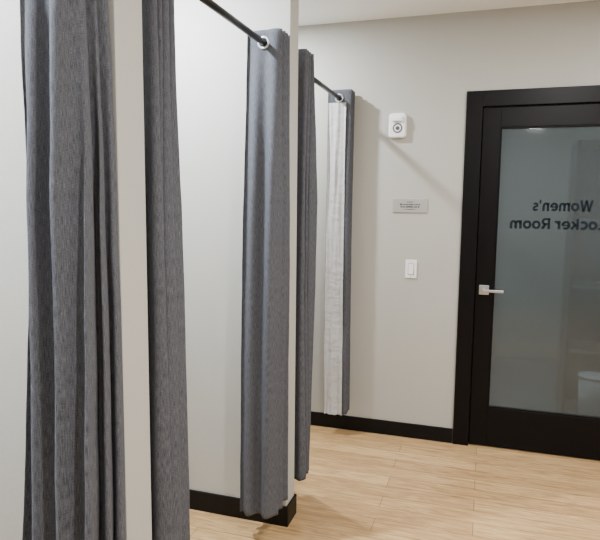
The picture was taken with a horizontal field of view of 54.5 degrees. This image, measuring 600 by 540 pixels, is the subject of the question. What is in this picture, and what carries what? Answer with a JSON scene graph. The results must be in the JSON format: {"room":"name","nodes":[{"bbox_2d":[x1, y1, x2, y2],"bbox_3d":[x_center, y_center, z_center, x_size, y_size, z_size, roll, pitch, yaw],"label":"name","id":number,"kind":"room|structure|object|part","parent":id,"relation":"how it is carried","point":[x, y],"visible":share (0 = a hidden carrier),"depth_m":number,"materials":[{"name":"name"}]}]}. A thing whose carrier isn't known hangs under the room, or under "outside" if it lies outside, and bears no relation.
{"room":"locker room","nodes":[
{"label":"locker room","id":0,"kind":"room"},
{"bbox_2d":[0,0,151,539],"bbox_3d":[-1.017,-0.015,1.649,1.265,2.640,0.115,3,7,18],"label":"wall","id":1,"kind":"structure","parent":0,"point":[125,16],"depth_m":1.48,"materials":[{"name":"beige paint"}]},
{"bbox_2d":[174,0,298,505],"bbox_3d":[-0.636,-0.143,2.833,1.265,2.640,0.115,3,7,18],"label":"wall","id":2,"kind":"structure","parent":0,"point":[211,52],"depth_m":2.68,"materials":[{"name":"beige paint"}]},
{"bbox_2d":[199,0,266,45],"bbox_3d":[-0.276,-0.884,1.976,0.052,0.052,1.135,3,7,18],"label":"curtain rod","id":3,"kind":"object","parent":2,"relation":"attached to","point":[211,4],"visible":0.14,"depth_m":2.08,"materials":[{"name":"black metal"}]},
{"bbox_2d":[142,0,189,539],"bbox_3d":[-0.431,0.135,1.651,0.190,2.058,0.156,3,7,18],"label":"curtain","id":4,"kind":"object","parent":3,"relation":"hanging from","point":[169,458],"visible":0.51,"depth_m":1.58,"materials":[{"name":"fabric"}]},
{"bbox_2d":[240,28,289,518],"bbox_3d":[-0.154,0.042,2.505,0.185,2.058,0.209,3,7,20],"label":"curtain","id":5,"kind":"object","parent":3,"relation":"hanging from","point":[266,199],"visible":0.94,"depth_m":2.46,"materials":[{"name":"fabric"}]},
{"bbox_2d":[190,489,296,526],"bbox_3d":[-0.644,1.120,2.973,1.275,0.098,0.135,3,7,18],"label":"baseboard","id":6,"kind":"structure","parent":2,"relation":"attached to","point":[199,500],"depth_m":2.81,"materials":[{"name":"black wood"}]},
{"bbox_2d":[314,77,340,99],"bbox_3d":[0.106,-1.013,3.162,0.052,0.052,1.140,3,7,18],"label":"curtain rod","id":7,"kind":"object","parent":2,"relation":"attached to","point":[317,82],"visible":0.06,"depth_m":3.27,"materials":[{"name":"black metal"}]},
{"bbox_2d":[294,49,317,480],"bbox_3d":[-0.037,0.004,2.857,0.215,2.058,0.187,3,7,18],"label":"curtain","id":8,"kind":"object","parent":7,"relation":"hanging from","point":[307,199],"visible":0.39,"depth_m":2.80,"materials":[{"name":"fabric"}]},
{"bbox_2d":[324,89,354,414],"bbox_3d":[0.251,-0.086,3.734,0.161,2.069,0.133,3,7,18],"label":"curtain","id":9,"kind":"object","parent":7,"relation":"hanging from","point":[340,131],"visible":0.98,"depth_m":3.69,"materials":[{"name":"fabric"}]},
{"bbox_2d":[190,425,599,539],"bbox_3d":[0.366,1.494,0.625,4.950,0.100,6.500,3,7,18],"label":"floor","id":10,"kind":"structure","parent":0,"point":[357,485],"depth_m":3.03,"materials":[{"name":"brown wood"}]},
{"bbox_2d":[299,0,593,25],"bbox_3d":[0.761,-1.353,1.456,4.950,0.100,8.900,3,7,18],"label":"ceiling","id":11,"kind":"structure","parent":0,"point":[311,12],"depth_m":3.37,"materials":[{"name":"paint"}]},
{"bbox_2d":[298,0,599,440],"bbox_3d":[1.360,-0.199,3.512,4.950,2.640,0.120,3,7,18],"label":"wall","id":12,"kind":"structure","parent":0,"point":[403,331],"depth_m":3.64,"materials":[{"name":"beige paint"}]},
{"bbox_2d":[311,411,452,442],"bbox_3d":[1.350,1.074,3.584,4.700,0.095,0.010,3,7,18],"label":"baseboard","id":13,"kind":"structure","parent":12,"relation":"attached to","point":[409,430],"depth_m":3.83,"materials":[{"name":"black wood"}]},
{"bbox_2d":[389,113,406,137],"bbox_3d":[0.602,-0.892,3.594,0.108,0.150,0.048,3,7,18],"label":"fire alarm strobe","id":14,"kind":"object","parent":12,"relation":"attached to","point":[397,121],"visible":1,"depth_m":3.58,"materials":[{"name":"white plastic"}]},
{"bbox_2d":[393,198,426,212],"bbox_3d":[0.687,-0.403,3.639,0.210,0.088,0.007,3,7,18],"label":"wall sign","id":15,"kind":"object","parent":12,"relation":"attached to","point":[403,205],"visible":1,"depth_m":3.64,"materials":[{"name":"grey plastic"}]},
{"bbox_2d":[405,260,416,277],"bbox_3d":[0.700,-0.006,3.675,0.072,0.116,0.012,3,7,18],"label":"light switch","id":16,"kind":"object","parent":12,"relation":"attached to","point":[410,265],"visible":1,"depth_m":3.67,"materials":[{"name":"white plastic"}]},
{"bbox_2d":[452,85,599,459],"bbox_3d":[1.527,0.040,3.460,1.114,2.180,0.185,3,7,18],"label":"door","id":17,"kind":"structure","parent":12,"relation":"in","point":[527,370],"depth_m":3.48,"materials":[{"name":"black paint"}]},
{"bbox_3d":[1.157,0.126,3.524,0.141,0.058,0.062,3,7,18],"label":"handle","id":18,"kind":"part","parent":17,"relation":"part of","materials":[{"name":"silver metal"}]},
{"bbox_3d":[1.523,0.021,3.447,0.702,1.706,0.008,3,7,18],"label":"glass pane","id":19,"kind":"part","parent":17,"relation":"part of","materials":[{"name":"grey glass"}]},
{"bbox_3d":[-0.658,-0.755,0.793,0.052,0.052,1.135,3,7,18],"label":"curtain rod","id":20,"kind":"object","parent":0,"visible":0},
{"bbox_2d":[20,0,125,539],"bbox_3d":[-0.530,0.170,1.331,0.222,2.057,0.211,3,7,18],"label":"curtain","id":21,"kind":"object","parent":20,"relation":"hanging from","point":[74,480],"visible":1,"depth_m":1.28,"materials":[{"name":"fabric"}]}
]}

